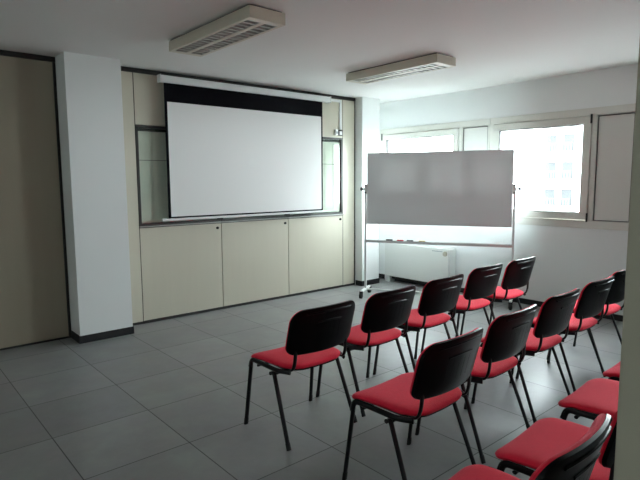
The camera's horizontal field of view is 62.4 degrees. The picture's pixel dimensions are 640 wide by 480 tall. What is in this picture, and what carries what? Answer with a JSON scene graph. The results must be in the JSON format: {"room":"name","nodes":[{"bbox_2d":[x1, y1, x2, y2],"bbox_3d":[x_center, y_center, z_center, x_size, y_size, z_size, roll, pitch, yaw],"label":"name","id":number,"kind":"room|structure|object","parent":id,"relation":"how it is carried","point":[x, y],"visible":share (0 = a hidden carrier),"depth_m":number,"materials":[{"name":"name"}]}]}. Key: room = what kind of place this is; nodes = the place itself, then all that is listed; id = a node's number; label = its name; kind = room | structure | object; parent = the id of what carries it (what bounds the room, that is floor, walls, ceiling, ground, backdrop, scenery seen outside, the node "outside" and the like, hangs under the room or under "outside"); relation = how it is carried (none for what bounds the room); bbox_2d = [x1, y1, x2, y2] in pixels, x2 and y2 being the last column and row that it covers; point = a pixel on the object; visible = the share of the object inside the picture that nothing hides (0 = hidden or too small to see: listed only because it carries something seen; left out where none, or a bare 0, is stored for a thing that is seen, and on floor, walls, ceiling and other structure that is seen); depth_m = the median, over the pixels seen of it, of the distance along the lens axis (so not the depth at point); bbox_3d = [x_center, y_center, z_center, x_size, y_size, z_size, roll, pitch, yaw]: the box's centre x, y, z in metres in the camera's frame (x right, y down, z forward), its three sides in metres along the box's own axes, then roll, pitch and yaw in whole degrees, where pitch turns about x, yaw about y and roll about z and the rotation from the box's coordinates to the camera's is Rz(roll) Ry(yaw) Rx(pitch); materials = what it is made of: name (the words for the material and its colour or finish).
{"room":"seminar room","nodes":[
{"label":"seminar room","id":0,"kind":"room"},
{"bbox_2d":[55,51,132,335],"bbox_3d":[-2.277,-0.395,5.293,0.515,2.735,0.454,-6,8,-41],"label":"pillar","id":1,"kind":"structure","parent":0,"point":[89,87],"depth_m":5.10,"materials":[{"name":"white paint"}]},
{"bbox_2d":[71,326,133,343],"bbox_3d":[-2.203,0.934,5.367,0.535,0.074,0.275,-6,8,-41],"label":"baseboard","id":2,"kind":"structure","parent":1,"relation":"attached to","point":[129,330],"depth_m":5.24,"materials":[{"name":"black plastic"}]},
{"bbox_2d":[121,66,354,137],"bbox_3d":[-0.826,-1.625,6.533,3.476,0.577,0.072,-6,8,-41],"label":"wall partition","id":3,"kind":"structure","parent":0,"point":[149,108],"depth_m":5.71,"materials":[{"name":"beige"}]},
{"bbox_2d":[121,71,142,322],"bbox_3d":[-2.049,-0.421,5.599,0.222,2.656,0.050,-6,8,-41],"label":"trim","id":4,"kind":"structure","parent":3,"relation":"attached to","point":[126,77],"depth_m":5.61,"materials":[{"name":"beige laminate"}]},
{"bbox_2d":[135,125,221,227],"bbox_3d":[-1.577,-0.715,5.963,1.001,1.090,0.072,-6,8,-41],"label":"window","id":5,"kind":"structure","parent":3,"relation":"in","point":[150,143],"depth_m":5.77,"materials":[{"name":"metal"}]},
{"bbox_2d":[157,74,330,220],"bbox_3d":[-0.816,-1.073,6.469,2.447,1.555,0.146,-6,8,-41],"label":"projector screen","id":6,"kind":"object","parent":3,"relation":"attached to","point":[233,150],"visible":1,"depth_m":6.30,"materials":[{"name":"white fabric"}]},
{"bbox_2d":[221,214,288,221],"bbox_3d":[-0.816,-0.793,6.617,1.008,1.090,0.072,-6,8,-41],"label":"window","id":7,"kind":"structure","parent":3,"relation":"in","point":[266,217],"depth_m":6.63,"materials":[{"name":"grey metal"}]},
{"bbox_2d":[288,137,343,217],"bbox_3d":[-0.058,-0.870,7.269,0.993,1.090,0.072,-6,8,-41],"label":"window","id":8,"kind":"structure","parent":3,"relation":"in","point":[332,148],"depth_m":7.49,"materials":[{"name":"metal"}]},
{"bbox_2d":[331,99,341,128],"bbox_3d":[0.185,-1.754,7.354,0.306,0.404,0.019,-6,8,-41],"label":"duct","id":9,"kind":"object","parent":3,"relation":"attached to","point":[332,100],"visible":0.78,"depth_m":7.43,"materials":[{"name":"white"}]},
{"bbox_2d":[334,129,342,135],"bbox_3d":[0.264,-1.511,7.433,0.140,0.083,0.041,-6,8,-41],"label":"wall switch","id":10,"kind":"object","parent":3,"relation":"attached to","point":[337,132],"visible":1,"depth_m":7.42,"materials":[{"name":"white plastic"}]},
{"bbox_2d":[142,128,338,223],"bbox_3d":[-3.026,-0.371,5.126,10.240,2.735,0.270,-6,8,-41],"label":"wall","id":11,"kind":"structure","parent":0,"point":[147,128],"depth_m":6.65,"materials":[{"name":"white paint"}]},
{"bbox_2d":[132,72,143,320],"bbox_3d":[-1.963,-0.430,5.674,0.007,2.656,0.048,-6,8,-41],"label":"trim","id":12,"kind":"structure","parent":11,"relation":"attached to","point":[132,72],"depth_m":5.64,"materials":[{"name":"black metal"}]},
{"bbox_2d":[133,278,378,325],"bbox_3d":[-0.648,0.753,6.906,3.843,0.074,0.305,-6,8,-41],"label":"baseboard","id":13,"kind":"structure","parent":11,"relation":"attached to","point":[338,286],"depth_m":6.77,"materials":[{"name":"black"}]},
{"bbox_2d":[342,100,342,137],"bbox_3d":[0.312,-0.662,7.628,0.007,2.656,0.048,-6,8,-41],"label":"trim","id":14,"kind":"structure","parent":11,"relation":"attached to","point":[342,100],"depth_m":7.49,"materials":[{"name":"black"}]},
{"bbox_2d":[343,100,353,284],"bbox_3d":[0.401,-0.671,7.703,0.225,2.656,0.050,-6,8,-41],"label":"trim","id":15,"kind":"structure","parent":11,"relation":"attached to","point":[348,106],"depth_m":7.68,"materials":[{"name":"beige laminate"}]},
{"bbox_2d":[354,101,354,284],"bbox_3d":[0.494,-0.665,7.781,0.011,2.686,0.056,-6,8,-41],"label":"trim","id":16,"kind":"structure","parent":11,"relation":"attached to","point":[354,101],"depth_m":7.75,"materials":[{"name":"black metal"}]},
{"bbox_2d":[355,97,379,284],"bbox_3d":[0.645,-0.704,7.895,0.358,2.735,0.314,-6,8,-41],"label":"pilaster","id":17,"kind":"object","parent":11,"relation":"attached to","point":[367,110],"visible":0.64,"depth_m":7.72,"materials":[{"name":"white paint"}]},
{"bbox_2d":[0,278,622,479],"bbox_3d":[-0.438,1.359,2.357,10.690,0.120,8.100,-6,8,-41],"label":"floor","id":18,"kind":"structure","parent":0,"point":[166,399],"depth_m":3.68,"materials":[{"name":"tile"}]},
{"bbox_2d":[0,50,70,350],"bbox_3d":[-4.617,-0.166,3.391,5.528,2.732,0.072,-6,8,-41],"label":"wall panel","id":19,"kind":"object","parent":18,"relation":"on","point":[34,286],"visible":1,"depth_m":4.98,"materials":[{"name":"beige laminate"}]},
{"bbox_2d":[140,223,222,320],"bbox_3d":[-1.607,0.335,6.123,0.999,1.030,0.180,-6,8,-41],"label":"base cabinet","id":20,"kind":"object","parent":18,"relation":"on","point":[181,265],"visible":0.98,"depth_m":6.04,"materials":[{"name":"beige laminate"}]},
{"bbox_2d":[221,218,288,305],"bbox_3d":[-0.846,0.257,6.777,1.006,1.030,0.180,-6,8,-41],"label":"base cabinet","id":21,"kind":"object","parent":18,"relation":"on","point":[254,253],"visible":0.98,"depth_m":6.70,"materials":[{"name":"beige laminate"}]},
{"bbox_2d":[244,300,356,450],"bbox_3d":[-0.102,0.772,3.332,0.571,0.832,0.543,-6,8,-41],"label":"chair","id":22,"kind":"object","parent":18,"relation":"on","point":[313,334],"visible":1,"depth_m":3.14,"materials":[{"name":"black plastic"}]},
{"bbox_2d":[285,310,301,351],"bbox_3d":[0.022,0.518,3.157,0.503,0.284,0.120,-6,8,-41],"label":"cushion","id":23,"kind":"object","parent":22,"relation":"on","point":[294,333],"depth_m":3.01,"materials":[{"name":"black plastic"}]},
{"bbox_2d":[288,215,342,293],"bbox_3d":[-0.088,0.179,7.429,0.991,1.030,0.180,-6,8,-41],"label":"base cabinet","id":24,"kind":"object","parent":18,"relation":"on","point":[315,244],"visible":0.98,"depth_m":7.35,"materials":[{"name":"beige laminate"}]},
{"bbox_2d":[316,285,415,416],"bbox_3d":[0.356,0.721,3.768,0.571,0.832,0.543,-6,9,-42],"label":"chair","id":25,"kind":"object","parent":18,"relation":"on","point":[385,311],"visible":0.89,"depth_m":3.56,"materials":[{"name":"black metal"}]},
{"bbox_2d":[360,286,407,329],"bbox_3d":[0.485,0.466,3.598,0.503,0.284,0.120,-6,9,-42],"label":"backrest","id":26,"kind":"object","parent":25,"relation":"on","point":[386,310],"depth_m":3.50,"materials":[{"name":"black plastic"}]},
{"bbox_2d":[342,327,482,479],"bbox_3d":[0.501,0.839,2.704,0.571,0.832,0.544,-6,9,-42],"label":"chair","id":27,"kind":"object","parent":18,"relation":"on","point":[441,367],"visible":1,"depth_m":2.53,"materials":[{"name":"red fabric"}]},
{"bbox_2d":[410,328,477,395],"bbox_3d":[0.630,0.584,2.533,0.503,0.284,0.120,-6,9,-42],"label":"backrest","id":28,"kind":"object","parent":27,"relation":"on","point":[445,365],"depth_m":2.43,"materials":[{"name":"black plastic"}]},
{"bbox_2d":[373,274,463,374],"bbox_3d":[0.811,0.669,4.199,0.571,0.832,0.543,-6,9,-42],"label":"chair","id":29,"kind":"object","parent":18,"relation":"on","point":[438,296],"visible":0.86,"depth_m":3.99,"materials":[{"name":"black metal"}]},
{"bbox_2d":[417,275,455,313],"bbox_3d":[0.940,0.415,4.029,0.503,0.284,0.120,-6,9,-42],"label":"backrest","id":30,"kind":"object","parent":29,"relation":"on","point":[438,296],"depth_m":3.93,"materials":[{"name":"black plastic"}]},
{"bbox_2d":[385,243,455,283],"bbox_3d":[1.438,0.375,7.754,0.160,0.612,1.198,-6,8,-41],"label":"radiator","id":31,"kind":"object","parent":18,"relation":"on","point":[423,264],"visible":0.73,"depth_m":7.67,"materials":[{"name":"metal"}]},
{"bbox_2d":[392,276,427,283],"bbox_3d":[1.450,0.607,7.789,0.060,0.044,0.978,-6,8,-41],"label":"grille","id":32,"kind":"object","parent":31,"relation":"attached to","point":[393,278],"depth_m":7.89,"materials":[{"name":"black"}]},
{"bbox_2d":[409,244,442,247],"bbox_3d":[1.458,0.075,7.716,0.060,0.007,0.762,-6,8,-41],"label":"grille","id":33,"kind":"object","parent":31,"relation":"attached to","point":[409,244],"depth_m":7.59,"materials":[{"name":"white metal"}]},
{"bbox_2d":[359,149,520,309],"bbox_3d":[1.475,-0.164,6.731,2.005,1.908,0.476,2,7,21],"label":"whiteboard","id":34,"kind":"object","parent":18,"relation":"on","point":[476,188],"visible":0.93,"depth_m":6.66,"materials":[{"name":"plastic"}]},
{"bbox_2d":[366,239,511,247],"bbox_3d":[1.473,0.042,6.748,1.837,0.034,0.058,2,7,21],"label":"tray","id":35,"kind":"object","parent":34,"relation":"on","point":[367,240],"depth_m":6.69,"materials":[{"name":"silver metal"}]},
{"bbox_2d":[420,263,502,352],"bbox_3d":[1.295,0.608,4.720,0.571,0.832,0.543,-6,9,-42],"label":"chair","id":36,"kind":"object","parent":18,"relation":"on","point":[482,282],"visible":0.77,"depth_m":4.51,"materials":[{"name":"black metal"}]},
{"bbox_2d":[463,263,499,296],"bbox_3d":[1.422,0.354,4.548,0.503,0.284,0.120,-6,9,-42],"label":"cushion","id":37,"kind":"object","parent":36,"relation":"on","point":[482,281],"depth_m":4.45,"materials":[{"name":"black plastic"}]},
{"bbox_2d":[415,304,536,463],"bbox_3d":[0.969,0.782,3.185,0.571,0.832,0.544,-6,9,-42],"label":"chair","id":38,"kind":"object","parent":18,"relation":"on","point":[506,335],"visible":0.77,"depth_m":2.95,"materials":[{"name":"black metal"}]},
{"bbox_2d":[480,304,533,359],"bbox_3d":[1.097,0.527,3.014,0.503,0.284,0.120,-6,9,-42],"label":"backrest","id":39,"kind":"object","parent":38,"relation":"on","point":[506,335],"depth_m":2.91,"materials":[{"name":"black plastic"}]},
{"bbox_2d":[460,256,535,334],"bbox_3d":[1.752,0.560,5.125,0.571,0.832,0.543,-6,9,-42],"label":"chair","id":40,"kind":"object","parent":18,"relation":"on","point":[517,273],"visible":0.77,"depth_m":4.91,"materials":[{"name":"black metal"}]},
{"bbox_2d":[501,261,511,288],"bbox_3d":[1.879,0.306,4.953,0.503,0.284,0.120,-6,9,-42],"label":"cushion","id":41,"kind":"object","parent":40,"relation":"on","point":[506,283],"depth_m":4.81,"materials":[{"name":"black plastic"}]},
{"bbox_2d":[471,288,579,422],"bbox_3d":[1.441,0.729,3.637,0.571,0.832,0.544,-6,9,-42],"label":"chair","id":42,"kind":"object","parent":18,"relation":"on","point":[554,315],"visible":0.7,"depth_m":3.40,"materials":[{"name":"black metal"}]},
{"bbox_2d":[533,288,576,335],"bbox_3d":[1.570,0.474,3.466,0.503,0.284,0.120,-6,9,-42],"label":"backrest","id":43,"kind":"object","parent":42,"relation":"on","point":[554,315],"depth_m":3.35,"materials":[{"name":"black plastic"}]},
{"bbox_2d":[448,413,611,479],"bbox_3d":[0.599,0.948,1.724,0.571,0.832,0.544,-6,9,-43],"label":"chair","id":44,"kind":"object","parent":18,"relation":"on","point":[576,462],"visible":1,"depth_m":1.48,"materials":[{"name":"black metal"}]},
{"bbox_2d":[529,413,605,479],"bbox_3d":[0.730,0.693,1.556,0.503,0.284,0.120,-6,9,-43],"label":"backrest","id":45,"kind":"object","parent":44,"relation":"on","point":[572,463],"depth_m":1.43,"materials":[{"name":"black plastic"}]},
{"bbox_2d":[495,410,617,479],"bbox_3d":[1.050,0.901,2.121,0.571,0.832,0.543,-6,9,-44],"label":"chair","id":46,"kind":"object","parent":18,"relation":"on","point":[546,438],"visible":0.45,"depth_m":2.12,"materials":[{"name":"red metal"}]},
{"bbox_2d":[598,410,617,464],"bbox_3d":[1.182,0.646,1.953,0.503,0.284,0.120,-6,9,-44],"label":"backrest","id":47,"kind":"object","parent":46,"relation":"on","point":[607,456],"depth_m":1.81,"materials":[{"name":"black plastic"}]},
{"bbox_2d":[516,276,613,391],"bbox_3d":[1.921,0.675,4.088,0.571,0.832,0.543,-6,9,-42],"label":"chair","id":48,"kind":"object","parent":18,"relation":"on","point":[592,298],"visible":0.69,"depth_m":3.85,"materials":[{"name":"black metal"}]},
{"bbox_2d":[574,276,610,317],"bbox_3d":[2.047,0.421,3.915,0.503,0.284,0.120,-6,9,-42],"label":"backrest","id":49,"kind":"object","parent":48,"relation":"on","point":[592,298],"depth_m":3.80,"materials":[{"name":"black plastic"}]},
{"bbox_2d":[547,269,625,371],"bbox_3d":[2.349,0.624,4.522,0.571,0.832,0.543,-6,9,-42],"label":"chair","id":50,"kind":"object","parent":18,"relation":"on","point":[616,293],"visible":0.41,"depth_m":4.28,"materials":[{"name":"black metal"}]},
{"bbox_2d":[558,378,618,423],"bbox_3d":[1.523,0.844,2.597,0.571,0.832,0.544,-6,9,-43],"label":"chair","id":51,"kind":"object","parent":18,"relation":"on","point":[597,396],"visible":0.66,"depth_m":2.59,"materials":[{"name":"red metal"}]},
{"bbox_2d":[603,361,620,380],"bbox_3d":[1.958,0.798,2.990,0.571,0.832,0.544,-6,9,-43],"label":"chair","id":52,"kind":"object","parent":18,"relation":"on","point":[613,373],"visible":0.27,"depth_m":2.99,"materials":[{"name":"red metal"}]},
{"bbox_2d":[614,40,639,479],"bbox_3d":[0.913,0.059,1.068,0.400,2.735,0.403,-6,8,-41],"label":"wall","id":53,"kind":"structure","parent":18,"relation":"on","point":[627,448],"depth_m":1.09,"materials":[{"name":"grey paint"}]},
{"bbox_2d":[0,0,639,103],"bbox_3d":[-0.455,-1.493,2.038,10.690,0.150,8.100,-6,8,-41],"label":"ceiling","id":54,"kind":"structure","parent":0,"point":[492,42],"depth_m":4.41,"materials":[{"name":"paint"}]},
{"bbox_2d":[169,4,284,56],"bbox_3d":[-0.760,-1.598,4.088,0.300,0.092,1.230,-6,8,-41],"label":"ceiling light","id":55,"kind":"object","parent":54,"relation":"attached to","point":[249,21],"visible":1,"depth_m":3.91,"materials":[{"name":"white metal"}]},
{"bbox_2d":[346,53,455,83],"bbox_3d":[0.801,-1.762,5.472,0.297,0.092,1.225,-6,8,-41],"label":"ceiling light","id":56,"kind":"object","parent":54,"relation":"attached to","point":[434,61],"visible":1,"depth_m":5.32,"materials":[{"name":"white metal"}]},
{"bbox_2d":[379,64,637,314],"bbox_3d":[3.436,-0.471,5.665,0.250,2.735,7.900,-6,8,-41],"label":"wall","id":57,"kind":"structure","parent":0,"point":[568,259],"depth_m":6.45,"materials":[{"name":"white paint"}]},
{"bbox_2d":[380,118,489,152],"bbox_3d":[1.593,-0.976,7.598,0.148,1.338,1.910,-6,8,-41],"label":"window","id":58,"kind":"structure","parent":57,"relation":"in","point":[472,134],"depth_m":7.19,"materials":[{"name":"metal"}]},
{"bbox_2d":[379,273,622,321],"bbox_3d":[3.435,0.874,5.624,0.010,0.067,7.605,-6,8,-41],"label":"baseboard","id":59,"kind":"structure","parent":57,"relation":"attached to","point":[522,300],"depth_m":6.59,"materials":[{"name":"black"}]},
{"bbox_2d":[490,103,635,230],"bbox_3d":[2.783,-0.830,6.230,0.148,1.338,1.723,-6,8,-41],"label":"window","id":60,"kind":"structure","parent":57,"relation":"in","point":[608,131],"depth_m":5.86,"materials":[{"name":"metal"}]},
{"label":"outside","id":61,"kind":"structure","parent":0,"visible":0},
{"bbox_3d":[12.418,5.811,24.718,130.000,0.100,100.000,-6,8,-41],"label":"ground","id":62,"kind":"structure","parent":61,"visible":0},
{"bbox_2d":[502,125,582,211],"bbox_3d":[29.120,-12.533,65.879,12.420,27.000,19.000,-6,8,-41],"label":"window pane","id":63,"kind":"structure","parent":62,"relation":"on","point":[547,161],"depth_m":61.55,"materials":[{"name":"grey"}]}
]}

